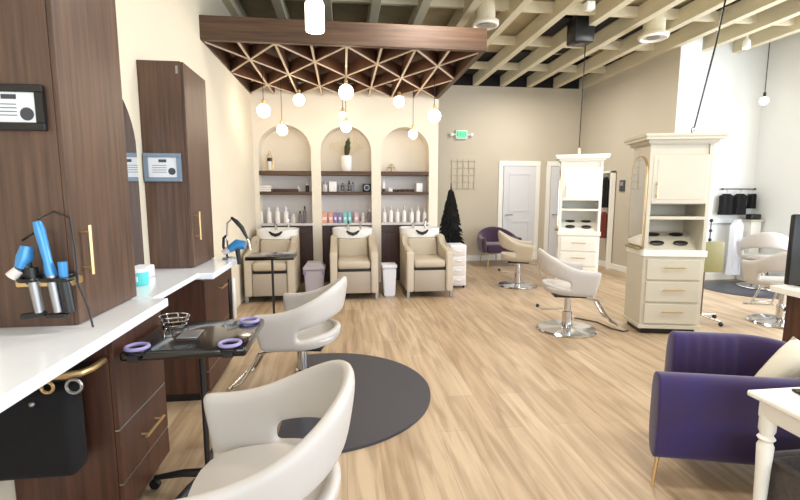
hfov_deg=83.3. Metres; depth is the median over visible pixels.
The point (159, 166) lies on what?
print
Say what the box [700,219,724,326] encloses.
trolley
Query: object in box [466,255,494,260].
baseboard
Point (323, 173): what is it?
wall shelf
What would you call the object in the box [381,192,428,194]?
wall shelf
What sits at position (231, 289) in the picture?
iron
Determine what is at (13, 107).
print
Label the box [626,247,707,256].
island countertop
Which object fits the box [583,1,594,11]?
junction box
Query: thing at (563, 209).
shelf
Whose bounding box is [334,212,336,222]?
carton
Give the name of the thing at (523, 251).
salon chair
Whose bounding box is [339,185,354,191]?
wire basket
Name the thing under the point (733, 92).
wall
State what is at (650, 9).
ceiling beam
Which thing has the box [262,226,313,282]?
base cabinet
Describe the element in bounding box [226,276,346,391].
salon chair
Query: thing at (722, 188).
wall rail
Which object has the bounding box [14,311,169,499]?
base cabinet
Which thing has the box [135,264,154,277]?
tissue box
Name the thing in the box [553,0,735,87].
ceiling beam
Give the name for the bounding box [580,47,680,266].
wall
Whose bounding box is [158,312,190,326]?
wire basket
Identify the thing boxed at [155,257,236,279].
countertop
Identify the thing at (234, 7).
ceiling beam
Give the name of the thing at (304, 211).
bottle
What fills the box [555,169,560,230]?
mirror
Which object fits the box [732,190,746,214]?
garment
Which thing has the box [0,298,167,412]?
countertop
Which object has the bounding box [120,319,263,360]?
tray
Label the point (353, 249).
chair
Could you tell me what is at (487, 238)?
armchair
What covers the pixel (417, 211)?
bottle
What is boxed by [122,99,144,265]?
arched mirror
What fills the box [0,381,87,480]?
tool pouch
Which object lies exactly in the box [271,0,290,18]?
ceiling beam
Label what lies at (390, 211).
bottle
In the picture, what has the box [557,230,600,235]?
island countertop
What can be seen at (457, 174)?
grid
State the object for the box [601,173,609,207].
garment
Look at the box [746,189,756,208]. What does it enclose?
cape
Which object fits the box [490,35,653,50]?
ceiling beam
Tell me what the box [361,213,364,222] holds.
bottle
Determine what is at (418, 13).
ceiling beam
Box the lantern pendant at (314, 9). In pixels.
[305,0,324,34]
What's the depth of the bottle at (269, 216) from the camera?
7.08 m
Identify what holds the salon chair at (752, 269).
on the floor
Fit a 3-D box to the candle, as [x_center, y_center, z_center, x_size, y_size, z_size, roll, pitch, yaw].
[-2.035,-1.320,7.033,0.068,0.148,0.066,-1,7,-7]
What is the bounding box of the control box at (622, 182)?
[619,180,624,190]
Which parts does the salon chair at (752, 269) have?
seat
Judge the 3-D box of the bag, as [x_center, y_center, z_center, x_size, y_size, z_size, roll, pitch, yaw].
[5.715,-0.538,7.279,0.180,0.090,0.120,-1,7,-7]
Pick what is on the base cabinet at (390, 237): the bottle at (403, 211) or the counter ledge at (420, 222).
the counter ledge at (420, 222)
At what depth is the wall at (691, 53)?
6.85 m
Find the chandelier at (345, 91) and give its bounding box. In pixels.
[199,15,486,138]
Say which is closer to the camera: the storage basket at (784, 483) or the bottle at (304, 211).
the storage basket at (784, 483)
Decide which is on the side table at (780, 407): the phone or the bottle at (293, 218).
the phone
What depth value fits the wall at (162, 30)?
4.62 m
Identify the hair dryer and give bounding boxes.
[5,245,33,283]
[221,239,245,264]
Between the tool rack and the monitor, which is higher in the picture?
the monitor
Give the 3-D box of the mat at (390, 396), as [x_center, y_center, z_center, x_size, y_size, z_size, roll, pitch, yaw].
[-0.287,1.017,3.259,1.005,0.018,1.570,-1,7,-7]
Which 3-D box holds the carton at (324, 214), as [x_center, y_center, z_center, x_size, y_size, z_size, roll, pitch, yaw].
[-1.208,-0.520,7.216,0.085,0.165,0.081,-1,7,-7]
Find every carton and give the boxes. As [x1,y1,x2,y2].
[322,212,327,222]
[328,212,332,222]
[329,182,336,191]
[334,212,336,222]
[338,212,341,222]
[343,212,346,222]
[348,212,350,222]
[354,212,358,222]
[416,183,422,191]
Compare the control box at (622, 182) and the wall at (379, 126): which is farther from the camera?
the control box at (622, 182)
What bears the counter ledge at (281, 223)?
on the base cabinet at (305, 232)
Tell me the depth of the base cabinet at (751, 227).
7.29 m
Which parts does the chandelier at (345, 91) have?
globe pendant, glass globe, globe pendant, glass globe, globe pendant, glass globe, panel, ceiling canopy, globe pendant, glass globe, globe pendant, glass globe, glass globe, globe pendant, glass globe, globe pendant, glass globe, globe pendant, glass globe, cord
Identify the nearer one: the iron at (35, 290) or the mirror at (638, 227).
the iron at (35, 290)
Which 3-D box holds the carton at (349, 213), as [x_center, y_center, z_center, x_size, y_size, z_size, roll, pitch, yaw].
[-0.812,-0.526,7.266,0.050,0.165,0.081,-1,7,-7]
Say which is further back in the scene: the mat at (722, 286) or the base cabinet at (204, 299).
the mat at (722, 286)
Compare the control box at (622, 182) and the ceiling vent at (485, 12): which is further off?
the control box at (622, 182)
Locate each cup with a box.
[125,353,142,362]
[220,349,236,357]
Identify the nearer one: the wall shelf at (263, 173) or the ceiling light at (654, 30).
the ceiling light at (654, 30)
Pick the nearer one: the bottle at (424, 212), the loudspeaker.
the loudspeaker
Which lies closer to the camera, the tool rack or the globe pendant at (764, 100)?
the tool rack
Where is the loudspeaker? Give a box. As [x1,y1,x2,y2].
[566,15,594,46]
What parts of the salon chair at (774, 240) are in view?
seat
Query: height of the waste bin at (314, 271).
0.460 m
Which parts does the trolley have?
leg, hook stem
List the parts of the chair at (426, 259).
armrest, backrest, seat, frame, armrest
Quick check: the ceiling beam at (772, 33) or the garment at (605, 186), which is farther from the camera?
the garment at (605, 186)
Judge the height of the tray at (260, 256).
0.040 m
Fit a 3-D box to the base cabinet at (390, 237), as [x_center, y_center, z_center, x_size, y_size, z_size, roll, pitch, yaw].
[0.059,0.032,7.513,0.766,0.920,0.248,-1,7,-7]
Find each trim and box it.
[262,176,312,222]
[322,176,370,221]
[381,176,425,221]
[496,161,540,259]
[543,161,560,252]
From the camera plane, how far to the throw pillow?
2.26 m
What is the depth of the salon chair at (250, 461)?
1.54 m
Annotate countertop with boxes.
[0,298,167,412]
[131,273,198,298]
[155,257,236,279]
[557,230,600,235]
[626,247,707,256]
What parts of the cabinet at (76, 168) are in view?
handle, door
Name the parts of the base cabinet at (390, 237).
door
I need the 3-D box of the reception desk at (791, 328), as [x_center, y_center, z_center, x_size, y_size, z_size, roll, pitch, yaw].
[3.285,0.667,2.957,1.300,0.785,0.680,-1,7,-7]
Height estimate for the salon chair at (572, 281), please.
0.859 m
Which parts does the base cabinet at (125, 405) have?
drawer, drawer, drawer, handle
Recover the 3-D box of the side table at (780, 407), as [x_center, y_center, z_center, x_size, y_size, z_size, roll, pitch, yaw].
[1.764,0.914,1.647,0.600,0.620,0.580,-1,7,-7]
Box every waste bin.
[303,260,325,291]
[381,262,396,296]
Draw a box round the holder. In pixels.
[15,272,82,287]
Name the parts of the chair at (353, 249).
armrest, backrest, frame, seat, armrest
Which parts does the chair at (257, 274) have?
armrest, seat, frame, backrest, armrest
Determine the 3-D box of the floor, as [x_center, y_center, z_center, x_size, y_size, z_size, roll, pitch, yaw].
[2.481,1.013,3.767,8.815,0.100,12.350,-1,7,-7]
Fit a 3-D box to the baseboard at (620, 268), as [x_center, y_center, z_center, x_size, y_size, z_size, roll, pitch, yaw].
[4.036,0.309,8.568,0.020,0.110,2.770,-1,7,-7]
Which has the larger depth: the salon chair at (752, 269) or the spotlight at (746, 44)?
the spotlight at (746, 44)
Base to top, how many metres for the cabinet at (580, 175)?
1.995 m
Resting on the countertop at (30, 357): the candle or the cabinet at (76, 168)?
the cabinet at (76, 168)
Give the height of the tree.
1.600 m
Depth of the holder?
1.67 m
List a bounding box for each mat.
[278,353,430,452]
[704,280,778,298]
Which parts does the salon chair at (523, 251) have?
seat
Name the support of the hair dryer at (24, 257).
attached to the holder
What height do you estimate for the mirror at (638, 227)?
0.943 m
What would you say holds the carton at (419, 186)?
on the wall shelf at (382, 193)
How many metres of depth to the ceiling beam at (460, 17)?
5.65 m
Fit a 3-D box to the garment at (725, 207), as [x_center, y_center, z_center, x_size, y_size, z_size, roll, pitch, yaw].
[5.270,-0.773,7.269,0.237,0.408,0.145,-1,7,-7]
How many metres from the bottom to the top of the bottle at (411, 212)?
0.242 m
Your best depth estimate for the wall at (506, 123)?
9.44 m
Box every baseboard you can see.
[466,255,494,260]
[598,260,626,272]
[705,273,735,279]
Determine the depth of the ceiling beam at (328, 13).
5.44 m
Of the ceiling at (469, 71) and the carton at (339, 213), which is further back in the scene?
the ceiling at (469, 71)
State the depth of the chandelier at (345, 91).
5.07 m
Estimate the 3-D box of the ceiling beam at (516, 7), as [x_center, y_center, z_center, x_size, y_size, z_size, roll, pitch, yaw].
[1.704,-2.732,3.329,0.110,0.200,11.800,-1,7,-7]
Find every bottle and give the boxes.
[267,207,271,222]
[275,207,279,222]
[284,207,288,222]
[291,214,295,222]
[298,211,301,222]
[303,206,306,222]
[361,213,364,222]
[368,209,370,221]
[382,179,384,191]
[382,207,386,221]
[389,207,392,221]
[395,207,398,221]
[402,205,405,221]
[410,207,413,221]
[416,205,419,221]
[423,207,426,221]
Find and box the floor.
[137,259,782,499]
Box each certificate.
[0,83,47,130]
[143,153,181,181]
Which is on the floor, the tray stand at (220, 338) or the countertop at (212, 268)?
the tray stand at (220, 338)
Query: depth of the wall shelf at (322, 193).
7.10 m
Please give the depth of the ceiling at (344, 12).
6.27 m
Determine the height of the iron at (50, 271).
0.363 m
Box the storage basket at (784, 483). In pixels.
[767,449,799,499]
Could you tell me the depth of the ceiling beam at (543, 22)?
6.50 m
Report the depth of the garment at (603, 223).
8.62 m
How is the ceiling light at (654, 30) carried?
in the ceiling at (344, 12)
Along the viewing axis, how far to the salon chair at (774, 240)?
6.60 m
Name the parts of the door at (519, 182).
panel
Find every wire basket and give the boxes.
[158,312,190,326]
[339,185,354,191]
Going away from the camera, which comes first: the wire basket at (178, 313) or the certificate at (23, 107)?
the certificate at (23, 107)
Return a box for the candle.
[267,161,271,169]
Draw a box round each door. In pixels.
[501,166,535,259]
[548,167,559,257]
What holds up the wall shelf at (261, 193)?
attached to the wall at (379, 126)
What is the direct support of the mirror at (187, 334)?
on the tray stand at (220, 338)
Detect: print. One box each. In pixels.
[0,94,33,120]
[152,159,175,174]
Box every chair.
[175,360,354,499]
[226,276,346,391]
[243,220,300,303]
[330,219,377,298]
[399,219,452,297]
[498,230,546,289]
[536,248,619,337]
[736,232,788,290]
[742,251,786,328]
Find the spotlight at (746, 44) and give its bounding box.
[742,35,750,48]
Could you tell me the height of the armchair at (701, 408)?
0.641 m
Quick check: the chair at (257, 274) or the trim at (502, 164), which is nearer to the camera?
the chair at (257, 274)
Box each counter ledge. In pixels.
[261,222,312,225]
[322,222,371,225]
[381,221,428,224]
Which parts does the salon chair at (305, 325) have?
seat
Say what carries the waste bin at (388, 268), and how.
on the floor
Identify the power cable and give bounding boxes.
[21,232,44,273]
[37,210,93,326]
[574,317,628,331]
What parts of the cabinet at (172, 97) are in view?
door, handle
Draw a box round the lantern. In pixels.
[265,151,273,170]
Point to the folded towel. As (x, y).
(262, 186)
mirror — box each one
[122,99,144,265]
[176,329,204,338]
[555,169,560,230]
[625,156,648,249]
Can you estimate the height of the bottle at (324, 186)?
0.160 m
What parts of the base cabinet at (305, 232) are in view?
door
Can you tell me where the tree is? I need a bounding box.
[439,183,464,243]
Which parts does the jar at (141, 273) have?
lid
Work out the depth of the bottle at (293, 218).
7.13 m
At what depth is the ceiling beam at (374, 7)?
5.50 m
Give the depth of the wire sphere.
7.26 m
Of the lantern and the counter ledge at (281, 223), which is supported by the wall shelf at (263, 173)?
the lantern
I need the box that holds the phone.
[791,389,799,394]
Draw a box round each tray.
[20,272,78,277]
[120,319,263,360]
[245,252,296,260]
[271,189,298,191]
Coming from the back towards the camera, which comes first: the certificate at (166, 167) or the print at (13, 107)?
the certificate at (166, 167)
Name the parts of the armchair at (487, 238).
seat, backrest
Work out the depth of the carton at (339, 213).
7.21 m
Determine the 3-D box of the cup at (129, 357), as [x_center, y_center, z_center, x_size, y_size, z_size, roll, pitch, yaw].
[-1.088,0.432,1.871,0.090,0.030,0.110,-1,7,-7]
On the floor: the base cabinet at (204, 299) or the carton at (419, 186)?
the base cabinet at (204, 299)
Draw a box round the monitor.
[784,214,799,285]
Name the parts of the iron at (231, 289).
arm, arm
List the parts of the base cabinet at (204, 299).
drawer, drawer, drawer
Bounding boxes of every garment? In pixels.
[600,208,607,237]
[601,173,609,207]
[717,190,733,214]
[725,215,743,274]
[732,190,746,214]
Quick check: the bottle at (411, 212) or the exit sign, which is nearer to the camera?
the bottle at (411, 212)
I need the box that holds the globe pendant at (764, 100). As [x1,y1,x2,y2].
[759,42,769,104]
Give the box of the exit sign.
[449,130,473,138]
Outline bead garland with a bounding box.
[393,189,413,191]
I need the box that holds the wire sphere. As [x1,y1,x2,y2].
[386,164,396,171]
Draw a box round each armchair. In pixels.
[477,226,521,266]
[649,331,799,486]
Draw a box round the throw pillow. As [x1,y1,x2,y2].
[754,336,799,377]
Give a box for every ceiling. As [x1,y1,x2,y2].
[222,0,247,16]
[239,0,786,75]
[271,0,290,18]
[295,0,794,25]
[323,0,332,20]
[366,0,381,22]
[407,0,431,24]
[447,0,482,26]
[464,69,478,73]
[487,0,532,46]
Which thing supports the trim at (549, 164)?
attached to the wall at (506, 123)
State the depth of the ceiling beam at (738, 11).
6.57 m
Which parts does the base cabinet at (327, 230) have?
door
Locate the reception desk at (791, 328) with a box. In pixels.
[769,285,799,341]
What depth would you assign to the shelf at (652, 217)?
4.44 m
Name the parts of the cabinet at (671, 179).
moulding, drawer, panel, drawer, tool panel, drawer, crown moulding, door, door panel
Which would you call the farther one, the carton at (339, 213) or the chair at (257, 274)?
the carton at (339, 213)
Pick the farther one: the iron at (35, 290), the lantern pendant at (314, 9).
the lantern pendant at (314, 9)
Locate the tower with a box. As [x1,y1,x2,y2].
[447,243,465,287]
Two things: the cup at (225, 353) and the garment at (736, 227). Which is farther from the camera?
the garment at (736, 227)
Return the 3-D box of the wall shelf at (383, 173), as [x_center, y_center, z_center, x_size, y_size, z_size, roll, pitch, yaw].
[0.062,-1.239,7.334,0.774,0.063,0.310,-1,7,-7]
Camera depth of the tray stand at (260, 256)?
4.65 m
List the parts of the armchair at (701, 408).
leg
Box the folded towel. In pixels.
[260,185,272,187]
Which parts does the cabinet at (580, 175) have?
drawer, drawer, tool panel, panel, door, door panel, crown moulding, drawer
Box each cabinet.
[0,0,136,327]
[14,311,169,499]
[136,60,213,268]
[160,268,233,401]
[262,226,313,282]
[322,225,370,281]
[381,225,427,280]
[555,153,610,278]
[622,132,729,333]
[736,219,764,280]
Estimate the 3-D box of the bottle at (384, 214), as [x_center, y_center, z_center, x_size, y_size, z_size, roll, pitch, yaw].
[-0.255,-0.573,7.329,0.066,0.242,0.074,4,8,31]
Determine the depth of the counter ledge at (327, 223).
7.15 m
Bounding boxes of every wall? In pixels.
[0,0,256,499]
[251,80,438,281]
[437,73,581,259]
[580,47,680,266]
[675,37,702,132]
[696,41,767,272]
[751,32,799,276]
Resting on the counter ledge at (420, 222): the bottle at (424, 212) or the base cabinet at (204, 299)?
the bottle at (424, 212)
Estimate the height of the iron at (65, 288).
0.192 m
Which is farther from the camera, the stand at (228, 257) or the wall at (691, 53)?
the wall at (691, 53)
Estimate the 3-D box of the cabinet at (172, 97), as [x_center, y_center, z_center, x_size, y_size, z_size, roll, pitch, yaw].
[-1.608,-0.596,3.326,0.334,1.400,0.503,-1,7,-7]
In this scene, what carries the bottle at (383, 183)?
on the wall shelf at (382, 193)
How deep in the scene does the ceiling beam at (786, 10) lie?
6.03 m
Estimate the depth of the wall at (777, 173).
6.96 m
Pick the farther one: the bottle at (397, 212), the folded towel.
the bottle at (397, 212)
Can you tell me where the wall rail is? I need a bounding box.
[720,188,755,189]
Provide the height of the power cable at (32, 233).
0.164 m
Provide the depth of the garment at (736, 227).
7.24 m
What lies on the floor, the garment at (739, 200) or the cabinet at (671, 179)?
the cabinet at (671, 179)
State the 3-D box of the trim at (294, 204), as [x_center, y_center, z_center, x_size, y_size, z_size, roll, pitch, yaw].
[-1.806,-0.822,7.280,0.795,0.750,0.048,-1,7,-7]
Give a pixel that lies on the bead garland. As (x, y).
(395, 190)
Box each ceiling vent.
[471,0,498,30]
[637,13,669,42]
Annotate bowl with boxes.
[256,220,298,239]
[332,219,372,238]
[399,219,438,237]
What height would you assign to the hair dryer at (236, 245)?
0.199 m
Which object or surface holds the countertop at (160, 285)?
on the base cabinet at (125, 405)
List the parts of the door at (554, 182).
panel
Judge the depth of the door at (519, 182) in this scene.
9.59 m
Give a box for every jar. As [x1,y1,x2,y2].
[135,267,148,285]
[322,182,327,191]
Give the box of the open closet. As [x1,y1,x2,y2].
[603,171,615,268]
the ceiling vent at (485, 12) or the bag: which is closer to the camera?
the ceiling vent at (485, 12)
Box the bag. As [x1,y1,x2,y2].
[746,214,760,219]
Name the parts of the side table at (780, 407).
leg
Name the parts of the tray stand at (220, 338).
leg, leg, leg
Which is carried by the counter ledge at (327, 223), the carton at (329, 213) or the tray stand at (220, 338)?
the carton at (329, 213)
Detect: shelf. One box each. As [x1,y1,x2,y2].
[259,171,311,175]
[260,192,311,194]
[321,171,370,175]
[321,192,371,194]
[381,171,428,175]
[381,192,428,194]
[562,208,598,210]
[650,215,704,219]
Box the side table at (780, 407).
[747,387,799,499]
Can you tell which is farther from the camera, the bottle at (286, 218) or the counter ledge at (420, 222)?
the counter ledge at (420, 222)
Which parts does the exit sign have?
lit panel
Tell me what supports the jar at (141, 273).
on the countertop at (160, 285)
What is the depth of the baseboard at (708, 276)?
7.51 m
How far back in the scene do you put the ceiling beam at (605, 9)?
6.87 m
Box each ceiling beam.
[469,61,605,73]
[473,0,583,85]
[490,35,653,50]
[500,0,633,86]
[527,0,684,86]
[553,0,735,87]
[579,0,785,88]
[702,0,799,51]
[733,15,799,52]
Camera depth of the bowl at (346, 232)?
6.64 m
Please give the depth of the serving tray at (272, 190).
7.02 m
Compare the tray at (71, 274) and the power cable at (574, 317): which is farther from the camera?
the power cable at (574, 317)
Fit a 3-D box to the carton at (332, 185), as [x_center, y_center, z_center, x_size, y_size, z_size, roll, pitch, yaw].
[-1.071,-1.008,7.173,0.120,0.160,0.101,-1,7,-7]
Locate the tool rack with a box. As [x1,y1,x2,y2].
[39,357,106,394]
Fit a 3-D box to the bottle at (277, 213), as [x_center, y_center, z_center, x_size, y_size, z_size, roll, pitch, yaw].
[-1.936,-0.551,7.121,0.072,0.250,0.070,-1,7,-7]
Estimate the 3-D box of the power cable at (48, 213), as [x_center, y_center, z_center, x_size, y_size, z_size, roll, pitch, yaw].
[-1.271,0.076,1.722,0.148,0.454,0.058,-3,8,-23]
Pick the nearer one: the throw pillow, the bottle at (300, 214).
the throw pillow
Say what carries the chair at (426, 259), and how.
on the floor
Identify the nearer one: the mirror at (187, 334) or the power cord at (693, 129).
the mirror at (187, 334)
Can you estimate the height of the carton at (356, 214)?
0.165 m
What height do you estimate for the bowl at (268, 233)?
0.432 m
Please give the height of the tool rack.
0.096 m
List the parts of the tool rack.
rail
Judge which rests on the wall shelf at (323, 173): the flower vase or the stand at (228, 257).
the flower vase
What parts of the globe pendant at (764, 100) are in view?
glass globe, cord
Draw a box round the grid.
[450,159,475,188]
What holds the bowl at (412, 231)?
on the chair at (426, 259)
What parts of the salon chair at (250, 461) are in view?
seat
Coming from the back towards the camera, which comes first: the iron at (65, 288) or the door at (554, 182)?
the door at (554, 182)
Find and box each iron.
[20,267,47,319]
[32,221,69,317]
[57,261,76,312]
[228,278,236,318]
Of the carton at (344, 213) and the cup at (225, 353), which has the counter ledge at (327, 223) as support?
the carton at (344, 213)
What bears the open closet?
on the floor
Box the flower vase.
[329,135,364,170]
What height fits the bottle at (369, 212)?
0.220 m
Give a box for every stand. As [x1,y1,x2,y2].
[120,317,263,499]
[222,217,250,259]
[245,252,296,313]
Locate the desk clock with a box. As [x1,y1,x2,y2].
[362,184,370,191]
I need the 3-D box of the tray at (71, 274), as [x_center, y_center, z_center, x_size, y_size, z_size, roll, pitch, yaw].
[-1.336,0.096,1.716,0.176,0.015,0.065,-1,7,-7]
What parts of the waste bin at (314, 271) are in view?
swing lid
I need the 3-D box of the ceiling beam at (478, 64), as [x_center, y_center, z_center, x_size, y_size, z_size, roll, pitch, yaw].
[0.802,-3.374,8.162,6.215,0.120,0.060,-1,7,-7]

